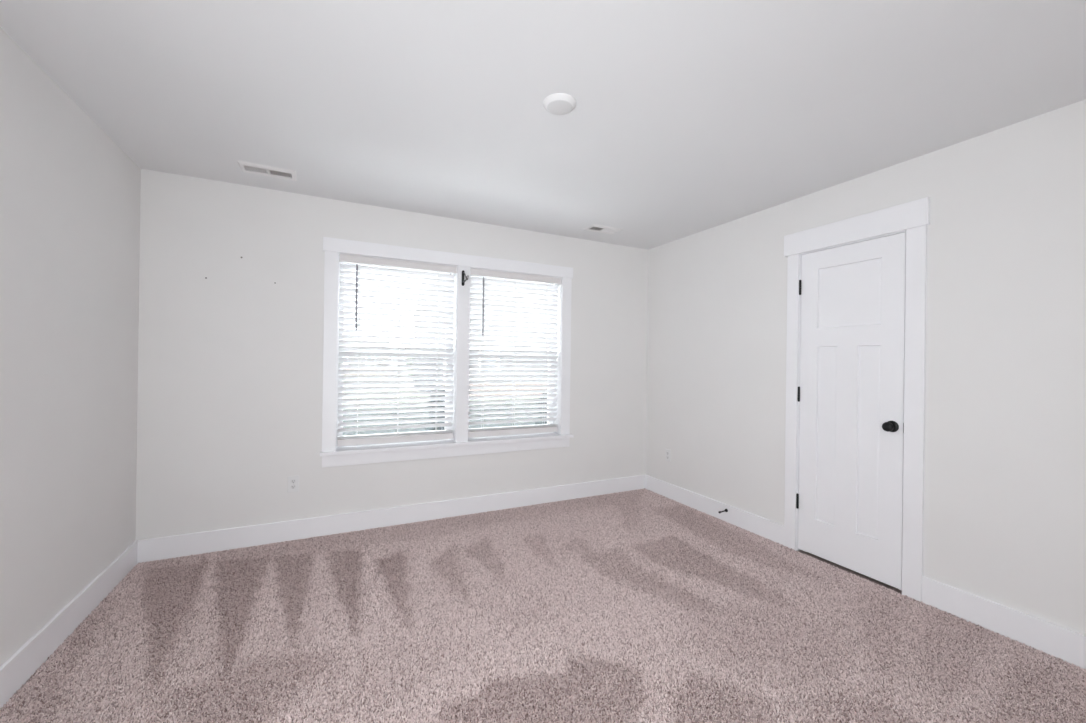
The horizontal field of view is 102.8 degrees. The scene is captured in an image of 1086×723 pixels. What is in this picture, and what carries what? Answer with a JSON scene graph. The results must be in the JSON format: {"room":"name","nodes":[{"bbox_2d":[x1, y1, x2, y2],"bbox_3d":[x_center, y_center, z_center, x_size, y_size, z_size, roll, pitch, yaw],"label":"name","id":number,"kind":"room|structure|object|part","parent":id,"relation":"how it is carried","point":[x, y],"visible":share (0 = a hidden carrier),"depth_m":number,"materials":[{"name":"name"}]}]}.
{"room":"empty bedroom","nodes":[
{"label":"empty bedroom","id":0,"kind":"room"},
{"bbox_2d":[0,27,140,665],"bbox_3d":[-1.561,0.088,0.527,0.200,2.552,4.723,1,0,-26],"label":"wall","id":1,"kind":"structure","parent":0,"point":[70,195],"depth_m":1.90,"materials":[{"name":"paint"}]},
{"bbox_2d":[0,541,137,709],"bbox_3d":[-1.520,1.192,0.656,0.015,0.146,4.508,1,0,-26],"label":"baseboard","id":2,"kind":"structure","parent":1,"relation":"attached to","point":[14,673],"depth_m":1.91,"materials":[{"name":"white paint"}]},
{"bbox_2d":[135,169,647,539],"bbox_3d":[-0.768,0.103,3.660,4.387,2.552,0.200,1,0,-26],"label":"wall","id":3,"kind":"structure","parent":0,"point":[230,399],"depth_m":3.04,"materials":[{"name":"paint"}]},
{"bbox_2d":[287,475,298,492],"bbox_3d":[-1.762,0.864,3.060,0.070,0.115,0.008,1,0,-26],"label":"wall outlet","id":4,"kind":"object","parent":3,"relation":"attached to","point":[293,481],"visible":1,"depth_m":3.06,"materials":[{"name":"white plastic"}]},
{"bbox_2d":[135,474,645,563],"bbox_3d":[-0.736,1.206,3.562,3.987,0.146,0.015,1,0,-26],"label":"baseboard","id":5,"kind":"structure","parent":3,"relation":"attached to","point":[174,546],"depth_m":3.24,"materials":[{"name":"white paint"}]},
{"bbox_2d":[336,257,452,446],"bbox_3d":[-1.185,-0.062,3.523,0.891,1.459,0.073,1,0,-26],"label":"window","id":6,"kind":"structure","parent":3,"relation":"in","point":[339,263],"depth_m":3.36,"materials":[{"name":"white plastic"}]},
{"bbox_3d":[-1.181,0.281,3.507,0.847,0.729,0.028,1,0,-26],"label":"sash","id":7,"kind":"part","parent":6,"relation":"part of","materials":[{"name":"white plastic"}]},
{"bbox_3d":[-1.186,-0.406,3.535,0.847,0.730,0.027,1,0,-26],"label":"sash","id":8,"kind":"part","parent":6,"relation":"part of","materials":[{"name":"white plastic"}]},
{"bbox_2d":[337,254,456,445],"bbox_3d":[-1.130,-0.076,3.415,0.876,1.420,0.077,1,0,-26],"label":"window blind","id":9,"kind":"object","parent":6,"relation":"attached to","point":[347,440],"visible":1,"depth_m":3.41,"materials":[{"name":"plastic"}]},
{"bbox_3d":[-1.402,-0.081,3.294,0.003,1.321,0.043,1,0,-26],"label":"ladder cord","id":10,"kind":"part","parent":9,"relation":"part of","materials":[{"name":"white fabric"}]},
{"bbox_3d":[-1.144,0.609,3.425,0.868,0.048,0.054,1,0,-26],"label":"rail","id":11,"kind":"part","parent":9,"relation":"part of","materials":[{"name":"white plastic"}]},
{"bbox_3d":[-1.139,-0.077,3.424,0.003,1.321,0.043,1,0,-26],"label":"ladder cord","id":12,"kind":"part","parent":9,"relation":"part of","materials":[{"name":"white fabric"}]},
{"bbox_3d":[-0.868,-0.073,3.557,0.003,1.321,0.043,1,0,-26],"label":"ladder cord","id":13,"kind":"part","parent":9,"relation":"part of","materials":[{"name":"white fabric"}]},
{"bbox_2d":[320,237,573,467],"bbox_3d":[-0.682,-0.053,3.633,2.092,1.662,0.172,1,0,-26],"label":"trim","id":14,"kind":"structure","parent":3,"relation":"attached to","point":[460,445],"depth_m":3.57,"materials":[{"name":"white paint"}]},
{"bbox_3d":[-1.547,-0.073,3.155,0.091,1.450,0.018,1,0,-26],"label":"casing","id":15,"kind":"part","parent":14,"relation":"part of","materials":[{"name":"white paint"}]},
{"bbox_3d":[-0.692,0.678,3.633,2.092,0.026,0.172,1,0,-26],"label":"window stool","id":16,"kind":"part","parent":14,"relation":"part of","materials":[{"name":"white paint"}]},
{"bbox_3d":[-0.655,-0.835,3.586,2.075,0.098,0.024,1,0,-26],"label":"head casing","id":17,"kind":"part","parent":14,"relation":"part of","materials":[{"name":"white paint"}]},
{"bbox_3d":[-0.663,-0.060,3.590,0.104,1.450,0.019,1,0,-26],"label":"mullion casing","id":18,"kind":"part","parent":14,"relation":"part of","materials":[{"name":"white paint"}]},
{"bbox_3d":[0.211,-0.048,4.019,0.094,1.450,0.018,1,0,-26],"label":"casing","id":19,"kind":"part","parent":14,"relation":"part of","materials":[{"name":"white paint"}]},
{"bbox_2d":[462,270,468,285],"bbox_3d":[-0.630,-0.687,3.517,0.023,0.127,0.136,1,0,-26],"label":"curtain bracket","id":20,"kind":"object","parent":3,"relation":"attached to","point":[464,276],"visible":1,"depth_m":3.57,"materials":[{"name":"metal"}]},
{"bbox_3d":[-0.658,-0.687,3.575,0.023,0.127,0.005,1,0,-26],"label":"wall plate","id":21,"kind":"part","parent":20,"relation":"part of","materials":[{"name":"black metal"}]},
{"bbox_2d":[468,276,554,437],"bbox_3d":[-0.298,-0.049,3.959,0.876,1.459,0.073,1,0,-26],"label":"window","id":22,"kind":"structure","parent":3,"relation":"in","point":[548,422],"depth_m":4.08,"materials":[{"name":"white plastic"}]},
{"bbox_3d":[-0.295,0.294,3.942,0.832,0.729,0.028,1,0,-26],"label":"sash","id":23,"kind":"part","parent":22,"relation":"part of","materials":[{"name":"white plastic"}]},
{"bbox_3d":[-0.300,-0.394,3.971,0.832,0.730,0.027,1,0,-26],"label":"sash","id":24,"kind":"part","parent":22,"relation":"part of","materials":[{"name":"white plastic"}]},
{"bbox_2d":[468,268,560,437],"bbox_3d":[-0.245,-0.064,3.850,0.863,1.420,0.077,1,0,-26],"label":"window blind","id":25,"kind":"object","parent":22,"relation":"attached to","point":[487,315],"visible":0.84,"depth_m":3.84,"materials":[{"name":"plastic"}]},
{"bbox_3d":[-0.513,-0.069,3.731,0.003,1.321,0.043,1,0,-26],"label":"ladder cord","id":26,"kind":"part","parent":25,"relation":"part of","materials":[{"name":"white fabric"}]},
{"bbox_3d":[-0.260,0.622,3.859,0.855,0.048,0.054,1,0,-26],"label":"rail","id":27,"kind":"part","parent":25,"relation":"part of","materials":[{"name":"white plastic"}]},
{"bbox_3d":[-0.254,-0.065,3.858,0.003,1.321,0.043,1,0,-26],"label":"ladder cord","id":28,"kind":"part","parent":25,"relation":"part of","materials":[{"name":"white fabric"}]},
{"bbox_3d":[0.013,-0.061,3.990,0.003,1.321,0.043,1,0,-26],"label":"ladder cord","id":29,"kind":"part","parent":25,"relation":"part of","materials":[{"name":"white fabric"}]},
{"bbox_2d":[0,0,1085,249],"bbox_3d":[0.601,-1.234,0.970,4.437,0.150,6.223,1,0,-26],"label":"ceiling","id":30,"kind":"structure","parent":0,"point":[689,117],"depth_m":1.86,"materials":[{"name":"paint"}]},
{"bbox_2d":[237,160,297,180],"bbox_3d":[-1.710,-1.182,2.704,0.304,0.010,0.172,1,0,-26],"label":"ceiling vent","id":31,"kind":"object","parent":30,"relation":"in","point":[247,167],"visible":1,"depth_m":2.69,"materials":[{"name":"white metal"}]},
{"bbox_2d":[543,93,575,114],"bbox_3d":[0.075,-1.154,1.956,0.149,0.021,0.149,1,0,-26],"label":"smoke detector","id":32,"kind":"object","parent":30,"relation":"attached to","point":[557,103],"visible":1,"depth_m":1.93,"materials":[{"name":"white plastic"}]},
{"bbox_2d":[583,224,621,233],"bbox_3d":[0.523,-1.151,3.790,0.304,0.010,0.172,1,0,-26],"label":"ceiling vent","id":33,"kind":"object","parent":30,"relation":"in","point":[594,227],"visible":1,"depth_m":3.77,"materials":[{"name":"white metal"}]},
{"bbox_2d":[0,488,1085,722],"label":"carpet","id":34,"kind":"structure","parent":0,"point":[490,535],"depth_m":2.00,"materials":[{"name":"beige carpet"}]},
{"bbox_2d":[6,514,1083,722],"bbox_3d":[0.566,1.393,0.967,4.437,0.200,6.223,1,0,-26],"label":"floor","id":35,"kind":"structure","parent":0,"point":[840,567],"depth_m":1.82,"materials":[{"name":"beige carpet"}]},
{"bbox_2d":[646,99,1085,634],"bbox_3d":[2.175,0.140,2.475,0.250,2.552,4.923,1,0,-26],"label":"wall","id":36,"kind":"structure","parent":0,"point":[1005,464],"depth_m":2.22,"materials":[{"name":"paint"}]},
{"bbox_2d":[665,449,670,461],"bbox_3d":[1.196,0.898,4.153,0.008,0.115,0.070,1,0,-26],"label":"wall outlet","id":37,"kind":"object","parent":36,"relation":"attached to","point":[667,451],"visible":1,"depth_m":4.15,"materials":[{"name":"white plastic"}]},
{"bbox_2d":[796,232,905,589],"bbox_3d":[1.896,0.278,2.726,0.100,2.029,0.619,1,0,-26],"label":"door","id":38,"kind":"structure","parent":36,"relation":"in","point":[849,500],"depth_m":2.69,"materials":[{"name":"white paint"}]},
{"bbox_3d":[1.986,0.375,2.491,0.057,0.055,0.055,1,0,-26],"label":"knob","id":39,"kind":"part","parent":38,"relation":"part of","materials":[{"name":"black metal"}]},
{"bbox_2d":[784,197,929,601],"bbox_3d":[1.956,0.210,2.753,0.155,2.206,0.830,1,0,-26],"label":"trim","id":40,"kind":"structure","parent":36,"relation":"attached to","point":[912,218],"depth_m":2.43,"materials":[{"name":"white paint"}]},
{"bbox_3d":[1.745,0.282,3.041,0.018,2.058,0.081,1,0,-26],"label":"casing","id":41,"kind":"part","parent":40,"relation":"part of","materials":[{"name":"white paint"}]},
{"bbox_3d":[1.911,-0.819,2.726,0.025,0.148,0.830,1,0,-26],"label":"head casing","id":42,"kind":"part","parent":40,"relation":"part of","materials":[{"name":"white paint"}]},
{"bbox_3d":[2.058,0.286,2.404,0.018,2.058,0.090,1,0,-26],"label":"casing","id":43,"kind":"part","parent":40,"relation":"part of","materials":[{"name":"white paint"}]},
{"bbox_2d":[645,475,1085,668],"bbox_3d":[2.044,1.241,2.409,0.015,0.146,4.508,1,0,-26],"label":"baseboard","id":44,"kind":"structure","parent":36,"relation":"attached to","point":[1058,641],"depth_m":2.18,"materials":[{"name":"white paint"}]},
{"label":"outside","id":45,"kind":"structure","parent":0,"visible":0},
{"bbox_2d":[343,369,538,435],"bbox_3d":[-20.626,1.964,53.232,130.000,0.300,106.277,1,0,-26],"label":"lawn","id":46,"kind":"structure","parent":45,"point":[522,423],"depth_m":16.45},
{"bbox_2d":[343,339,390,374],"bbox_3d":[-27.532,-0.969,60.562,11.200,5.400,9.120,1,0,-26],"label":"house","id":47,"kind":"structure","parent":46,"relation":"on","point":[344,339],"depth_m":57.96,"materials":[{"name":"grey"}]},
{"bbox_2d":[413,277,547,395],"bbox_3d":[-0.082,-1.842,30.593,16.200,7.800,9.120,1,0,-26],"label":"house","id":48,"kind":"structure","parent":46,"relation":"on","point":[424,277],"depth_m":24.89,"materials":[{"name":"white"}]},
{"bbox_3d":[-2.993,-0.138,24.134,1.000,1.300,0.038,1,0,-26],"label":"pane","id":49,"kind":"part","parent":48,"relation":"part of","materials":[{"name":"clear glass"}]},
{"bbox_3d":[-0.281,2.011,6.181,13.000,0.030,3.877,1,0,-26],"label":"patio","id":50,"kind":"object","parent":46,"relation":"on","visible":0},
{"bbox_2d":[425,390,444,430],"bbox_3d":[-1.110,1.136,4.753,0.363,1.763,0.345,1,0,-26],"label":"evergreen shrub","id":51,"kind":"object","parent":50,"relation":"on","point":[429,428],"visible":0.08,"depth_m":4.64,"materials":[{"name":"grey plant"}]},
{"bbox_2d":[535,393,546,424],"bbox_3d":[0.079,1.162,5.289,0.349,1.742,0.377,1,0,-26],"label":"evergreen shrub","id":52,"kind":"object","parent":50,"relation":"on","point":[536,423],"visible":0.06,"depth_m":5.21,"materials":[{"name":"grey plant"}]},
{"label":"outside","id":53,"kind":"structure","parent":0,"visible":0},
{"bbox_2d":[343,385,412,386],"bbox_3d":[-37.908,1.534,19.260,69.000,0.020,6.000,1,0,-26],"label":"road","id":54,"kind":"structure","parent":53,"point":[365,385],"depth_m":32.80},
{"bbox_2d":[405,341,413,374],"bbox_3d":[-9.548,-0.074,33.195,1.955,4.053,2.030,1,0,-26],"label":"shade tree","id":55,"kind":"object","parent":54,"relation":"on","point":[409,341],"visible":0.05,"depth_m":32.68,"materials":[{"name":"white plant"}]}
]}

